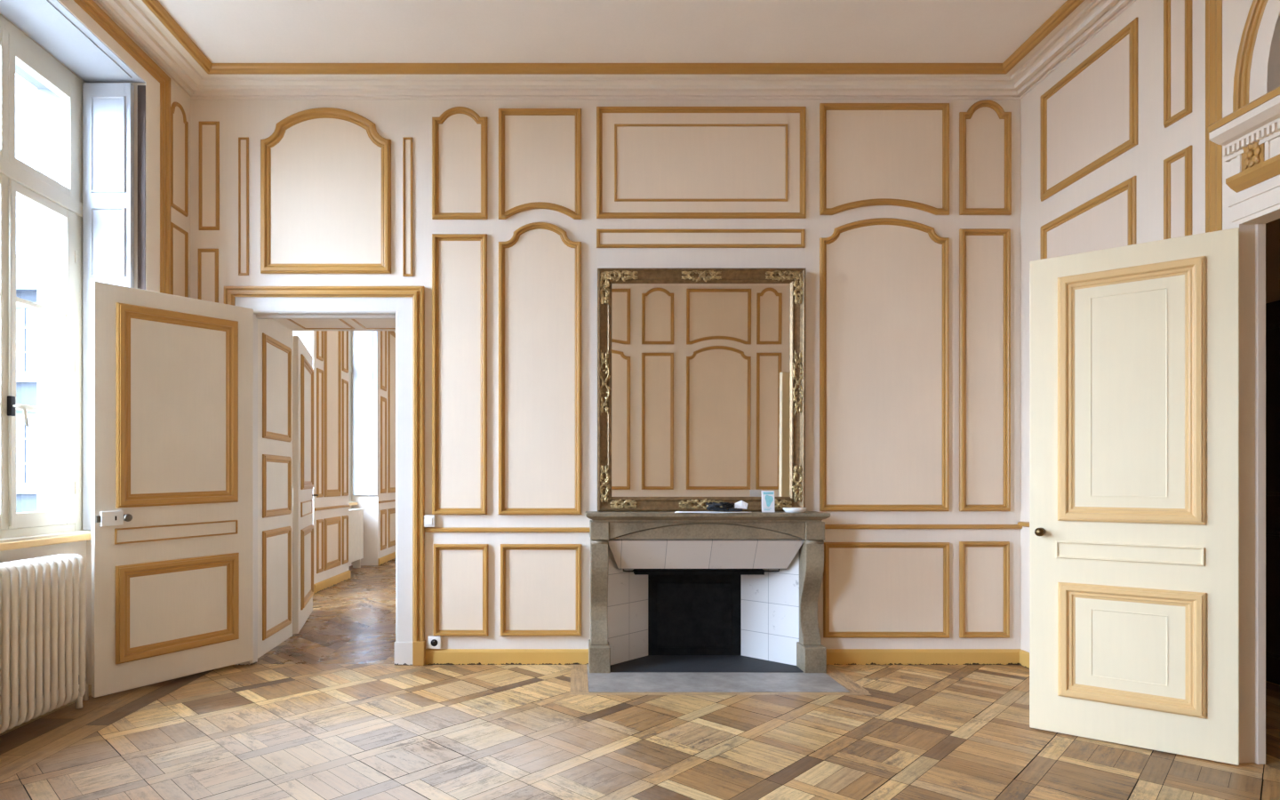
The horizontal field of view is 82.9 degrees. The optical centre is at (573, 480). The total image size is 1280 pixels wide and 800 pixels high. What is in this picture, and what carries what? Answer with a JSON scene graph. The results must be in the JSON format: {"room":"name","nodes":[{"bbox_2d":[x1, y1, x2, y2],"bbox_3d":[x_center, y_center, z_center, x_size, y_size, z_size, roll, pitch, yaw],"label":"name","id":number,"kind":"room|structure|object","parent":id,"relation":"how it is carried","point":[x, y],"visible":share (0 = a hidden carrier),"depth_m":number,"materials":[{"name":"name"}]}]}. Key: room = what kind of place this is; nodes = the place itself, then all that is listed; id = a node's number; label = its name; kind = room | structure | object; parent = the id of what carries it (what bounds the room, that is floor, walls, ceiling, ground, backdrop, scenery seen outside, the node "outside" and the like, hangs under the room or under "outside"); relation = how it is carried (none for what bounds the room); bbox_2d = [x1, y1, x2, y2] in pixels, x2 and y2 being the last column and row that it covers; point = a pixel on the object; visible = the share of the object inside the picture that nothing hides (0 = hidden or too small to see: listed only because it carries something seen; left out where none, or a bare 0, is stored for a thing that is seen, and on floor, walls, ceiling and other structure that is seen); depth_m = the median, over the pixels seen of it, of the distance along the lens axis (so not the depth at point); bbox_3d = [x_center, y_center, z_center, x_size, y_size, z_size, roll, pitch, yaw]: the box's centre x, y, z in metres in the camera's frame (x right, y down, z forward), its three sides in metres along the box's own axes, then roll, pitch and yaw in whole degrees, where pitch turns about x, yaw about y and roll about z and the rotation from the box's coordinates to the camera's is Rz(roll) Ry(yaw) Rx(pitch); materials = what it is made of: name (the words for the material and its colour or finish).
{"room":"historic interior","nodes":[
{"label":"historic interior","id":0,"kind":"room"},
{"bbox_2d":[15,64,60,511],"bbox_3d":[-3.031,-0.738,2.625,0.188,3.875,5.950,0,0,0],"label":"sky","id":1,"kind":"structure","parent":0,"point":[48,101],"depth_m":4.21,"materials":[{"name":"white"}]},
{"bbox_2d":[0,0,190,704],"bbox_3d":[-2.802,-0.738,2.215,0.642,3.875,5.130,0,0,0],"label":"wall","id":2,"kind":"structure","parent":0,"point":[162,109],"depth_m":4.28,"materials":[{"name":"beige paint"}]},
{"bbox_2d":[0,14,91,551],"bbox_3d":[-2.854,-1.000,3.633,0.162,2.680,1.222,0,0,0],"label":"window","id":3,"kind":"structure","parent":2,"relation":"in","point":[63,200],"depth_m":3.92,"materials":[{"name":"paint"}]},
{"bbox_2d":[0,26,8,161],"bbox_3d":[-2.890,-1.944,3.386,0.059,0.657,0.543,0,0,0],"label":"window pane","id":4,"kind":"object","parent":3,"relation":"attached to","point":[4,30],"depth_m":3.63,"materials":[{"name":"glass"}]},
{"bbox_2d":[8,32,75,199],"bbox_3d":[-2.890,-1.944,3.904,0.059,0.657,0.493,0,0,0],"label":"window pane","id":5,"kind":"object","parent":3,"relation":"attached to","point":[20,52],"depth_m":3.94,"materials":[{"name":"glass"}]},
{"bbox_2d":[0,0,144,82],"bbox_3d":[-2.690,-2.342,3.633,0.346,0.014,1.222,0,0,0],"label":"soffit","id":6,"kind":"structure","parent":2,"relation":"attached to","point":[49,23],"depth_m":3.82,"materials":[{"name":"white paint"}]},
{"bbox_2d":[82,82,134,529],"bbox_3d":[-2.713,-1.014,4.208,0.280,2.602,0.044,0,0,0],"label":"shutter","id":7,"kind":"object","parent":2,"relation":"attached to","point":[108,108],"visible":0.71,"depth_m":4.20,"materials":[{"name":"white paint"}]},
{"bbox_2d":[292,330,395,593],"bbox_3d":[-3.080,-0.750,8.950,0.660,3.900,6.700,0,0,0],"label":"wall","id":8,"kind":"structure","parent":0,"point":[329,349],"depth_m":8.54,"materials":[{"name":"beige paint"}]},
{"bbox_2d":[348,330,357,505],"bbox_3d":[-3.139,-1.000,9.578,0.162,2.680,1.335,0,0,0],"label":"window","id":9,"kind":"structure","parent":8,"relation":"in","point":[351,503],"depth_m":10.17,"materials":[{"name":"paint"}]},
{"bbox_2d":[348,330,349,365],"bbox_3d":[-3.175,-1.944,9.865,0.059,0.657,0.575,0,0,0],"label":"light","id":10,"kind":"object","parent":9,"relation":"attached to","point":[348,331],"depth_m":10.12,"materials":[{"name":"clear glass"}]},
{"bbox_2d":[352,330,377,495],"bbox_3d":[-2.939,-1.056,10.206,0.345,2.517,0.043,0,0,0],"label":"window","id":11,"kind":"structure","parent":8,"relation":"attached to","point":[364,342],"depth_m":10.19,"materials":[{"name":"white glass"}]},
{"bbox_2d":[190,99,1022,648],"bbox_3d":[0.020,-0.738,5.150,6.061,3.875,0.900,0,0,0],"label":"wall","id":12,"kind":"structure","parent":0,"point":[901,218],"depth_m":4.72,"materials":[{"name":"beige paint"}]},
{"bbox_2d":[257,319,292,658],"bbox_3d":[-2.179,-0.003,5.215,0.123,2.405,0.770,0,0,0],"label":"lining","id":13,"kind":"object","parent":12,"relation":"attached to","point":[275,340],"visible":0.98,"depth_m":5.18,"materials":[{"name":"beige paint"}]},
{"bbox_2d":[292,335,318,633],"bbox_3d":[-2.282,0.030,6.107,0.160,2.320,1.026,0,0,-14],"label":"door","id":14,"kind":"structure","parent":13,"relation":"attached to","point":[302,360],"depth_m":5.75,"materials":[{"name":"beige paint"}]},
{"bbox_2d":[224,286,425,665],"bbox_3d":[-1.621,-0.035,4.737,1.314,2.470,0.126,0,0,0],"label":"door frame","id":15,"kind":"structure","parent":12,"relation":"attached to","point":[405,305],"depth_m":4.71,"materials":[{"name":"paint"}]},
{"bbox_2d":[91,280,253,697],"bbox_3d":[-2.346,0.035,4.310,0.127,2.302,0.916,0,0,36],"label":"door","id":16,"kind":"structure","parent":15,"relation":"attached to","point":[172,375],"depth_m":4.25,"materials":[{"name":"beige paint"}]},
{"bbox_2d":[287,319,395,329],"bbox_3d":[-1.675,-1.191,5.200,1.091,0.068,0.800,0,0,0],"label":"crown molding","id":17,"kind":"structure","parent":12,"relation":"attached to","point":[291,320],"depth_m":5.49,"materials":[{"name":"beige paint"}]},
{"bbox_2d":[424,515,435,527],"bbox_3d":[-0.939,0.262,4.709,0.074,0.076,0.040,0,0,0],"label":"light switch","id":18,"kind":"object","parent":12,"relation":"attached to","point":[429,521],"visible":1,"depth_m":4.70,"materials":[{"name":"white plastic"}]},
{"bbox_2d":[427,635,441,648],"bbox_3d":[-0.906,1.054,4.712,0.084,0.082,0.035,0,0,0],"label":"wall socket","id":19,"kind":"object","parent":12,"relation":"attached to","point":[434,642],"visible":1,"depth_m":4.70,"materials":[{"name":"white plastic"}]},
{"bbox_2d":[425,648,588,664],"bbox_3d":[-0.430,1.151,4.720,1.081,0.098,0.020,0,0,0],"label":"baseboard","id":20,"kind":"structure","parent":12,"relation":"attached to","point":[433,656],"depth_m":4.71,"materials":[{"name":"paint"}]},
{"bbox_2d":[92,0,1135,99],"bbox_3d":[0.210,-2.542,2.240,5.481,0.085,5.020,0,0,0],"label":"crown molding","id":21,"kind":"structure","parent":12,"relation":"attached to","point":[147,23],"depth_m":4.55,"materials":[{"name":"beige paint"}]},
{"bbox_2d":[826,648,1021,664],"bbox_3d":[2.286,1.151,4.720,1.287,0.098,0.020,0,0,0],"label":"baseboard","id":22,"kind":"structure","parent":12,"relation":"attached to","point":[834,656],"depth_m":4.71,"materials":[{"name":"paint"}]},
{"bbox_2d":[157,0,1067,63],"bbox_3d":[0.060,-2.635,2.215,5.941,0.120,5.130,0,0,0],"label":"ceiling","id":23,"kind":"structure","parent":0,"point":[226,31],"depth_m":4.14,"materials":[{"name":"paint"}]},
{"bbox_2d":[0,558,1279,799],"bbox_3d":[0.050,1.259,5.850,8.500,0.122,13.100,0,0,0],"label":"floor","id":24,"kind":"structure","parent":0,"point":[255,732],"depth_m":3.34,"materials":[{"name":"brown wood"}]},
{"bbox_2d":[0,553,88,733],"bbox_3d":[-2.675,0.793,3.518,0.181,0.813,0.902,0,0,0],"label":"radiator","id":25,"kind":"object","parent":24,"relation":"on","point":[58,680],"visible":1,"depth_m":3.55,"materials":[{"name":"beige metal"}]},
{"bbox_2d":[348,508,364,567],"bbox_3d":[-2.990,0.792,9.530,0.140,0.815,1.120,0,0,0],"label":"radiator","id":26,"kind":"object","parent":24,"relation":"on","point":[356,516],"visible":0.47,"depth_m":9.77,"materials":[{"name":"beige metal"}]},
{"bbox_2d":[348,508,364,511],"bbox_3d":[-2.990,0.395,9.530,0.140,0.020,1.120,0,0,0],"label":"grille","id":27,"kind":"object","parent":26,"relation":"attached to","point":[352,509],"depth_m":9.82,"materials":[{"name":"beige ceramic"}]},
{"bbox_2d":[585,511,849,692],"bbox_3d":[0.833,0.710,4.560,1.507,1.021,0.932,0,0,0],"label":"fireplace","id":28,"kind":"object","parent":24,"relation":"on","point":[680,602],"visible":0.99,"depth_m":4.63,"materials":[{"name":"grey stone"}]},
{"bbox_2d":[633,568,764,575],"bbox_3d":[0.828,0.601,4.856,0.849,0.030,0.241,0,0,0],"label":"shelf","id":29,"kind":"object","parent":28,"relation":"attached to","point":[636,572],"depth_m":4.73,"materials":[{"name":"black metal"}]},
{"bbox_2d":[597,268,805,511],"bbox_3d":[0.827,-0.588,4.681,1.344,1.571,0.078,0,0,0],"label":"wall mirror","id":30,"kind":"object","parent":28,"relation":"on","point":[701,372],"visible":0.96,"depth_m":4.68,"materials":[{"name":"clear glass"}]},
{"bbox_2d":[608,538,804,568],"bbox_3d":[0.835,0.466,4.612,1.238,0.204,0.146,0,0,0],"label":"hood","id":31,"kind":"object","parent":28,"relation":"attached to","point":[622,553],"depth_m":4.59,"materials":[{"name":"tile"}]},
{"bbox_2d":[585,511,830,521],"bbox_3d":[0.833,0.228,4.590,1.507,0.058,0.280,0,0,0],"label":"mantel shelf","id":32,"kind":"object","parent":28,"relation":"attached to","point":[596,516],"depth_m":4.46,"materials":[{"name":"grey stone"}]},
{"bbox_2d":[674,511,751,512],"bbox_3d":[0.876,0.195,4.509,0.505,0.006,0.142,0,0,0],"label":"paper sheet","id":33,"kind":"object","parent":28,"relation":"on","point":[676,511],"visible":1,"depth_m":4.47,"materials":[{"name":"paper"}]},
{"bbox_2d":[705,502,742,511],"bbox_3d":[0.938,0.161,4.500,0.219,0.058,0.098,0,0,0],"label":"cable bundle","id":34,"kind":"object","parent":33,"relation":"on","point":[712,506],"visible":1,"depth_m":4.47,"materials":[{"name":"black plastic"}]},
{"bbox_2d":[734,500,748,509],"bbox_3d":[1.050,0.148,4.505,0.090,0.053,0.037,0,0,0],"label":"folded card","id":35,"kind":"object","parent":34,"relation":"on","point":[740,504],"visible":1,"depth_m":4.50,"materials":[{"name":"white paper"}]},
{"bbox_2d":[761,490,774,511],"bbox_3d":[1.224,0.130,4.538,0.081,0.136,0.013,0,0,-3],"label":"card","id":36,"kind":"object","parent":28,"relation":"on","point":[767,496],"visible":1,"depth_m":4.54,"materials":[{"name":"white paper"}]},
{"bbox_2d":[763,492,773,510],"bbox_3d":[1.226,0.127,4.535,0.065,0.114,0.001,0,-3,-3],"label":"print","id":37,"kind":"object","parent":36,"relation":"attached to","point":[769,500],"depth_m":4.54},
{"bbox_2d":[783,507,807,512],"bbox_3d":[1.387,0.183,4.525,0.145,0.029,0.145,0,0,0],"label":"dish","id":38,"kind":"object","parent":28,"relation":"on","point":[786,509],"visible":1,"depth_m":4.48,"materials":[{"name":"white ceramic"}]},
{"bbox_2d":[1205,0,1279,764],"bbox_3d":[2.827,-0.655,2.319,0.210,3.710,2.046,0,0,0],"label":"door surround","id":39,"kind":"object","parent":24,"relation":"on","point":[1243,36],"visible":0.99,"depth_m":3.06,"materials":[{"name":"beige paint"}]},
{"bbox_2d":[1029,227,1239,765],"bbox_3d":[2.496,0.065,3.255,0.747,2.254,0.130,0,0,39],"label":"door","id":40,"kind":"structure","parent":39,"relation":"attached to","point":[1134,348],"depth_m":3.23,"materials":[{"name":"white paint"}]},
{"bbox_2d":[1241,139,1260,168],"bbox_3d":[2.807,-1.354,2.992,0.019,0.108,0.080,0,0,0],"label":"flower","id":41,"kind":"object","parent":39,"relation":"on","point":[1251,148],"depth_m":2.99,"materials":[{"name":"paint"}]},
{"bbox_2d":[1017,0,1205,652],"bbox_3d":[2.955,-0.738,2.215,0.090,3.875,5.130,0,0,0],"label":"wall","id":42,"kind":"structure","parent":0,"point":[1113,139],"depth_m":3.91,"materials":[{"name":"beige paint"}]},
{"bbox_2d":[1019,649,1029,668],"bbox_3d":[2.920,1.151,4.030,0.020,0.098,1.360,0,0,0],"label":"baseboard","id":43,"kind":"structure","parent":42,"relation":"attached to","point":[1024,656],"depth_m":4.66,"materials":[{"name":"paint"}]},
{"bbox_2d":[1265,218,1279,303],"bbox_3d":[3.650,-0.700,2.450,1.300,3.800,6.300,0,0,0],"label":"wall","id":44,"kind":"structure","parent":0,"point":[1272,228],"depth_m":4.33,"materials":[{"name":"paint"}]},
{"bbox_2d":[1265,300,1279,684],"bbox_3d":[4.147,0.068,4.200,0.042,2.255,1.500,0,0,0],"label":"door","id":45,"kind":"structure","parent":44,"relation":"in","point":[1272,308],"depth_m":4.27,"materials":[{"name":"brown wood"}]},
{"label":"outside","id":46,"kind":"structure","parent":0,"visible":0},
{"bbox_3d":[-31.650,4.450,15.000,56.700,0.100,90.000,0,0,0],"label":"ground","id":47,"kind":"structure","parent":46,"visible":0},
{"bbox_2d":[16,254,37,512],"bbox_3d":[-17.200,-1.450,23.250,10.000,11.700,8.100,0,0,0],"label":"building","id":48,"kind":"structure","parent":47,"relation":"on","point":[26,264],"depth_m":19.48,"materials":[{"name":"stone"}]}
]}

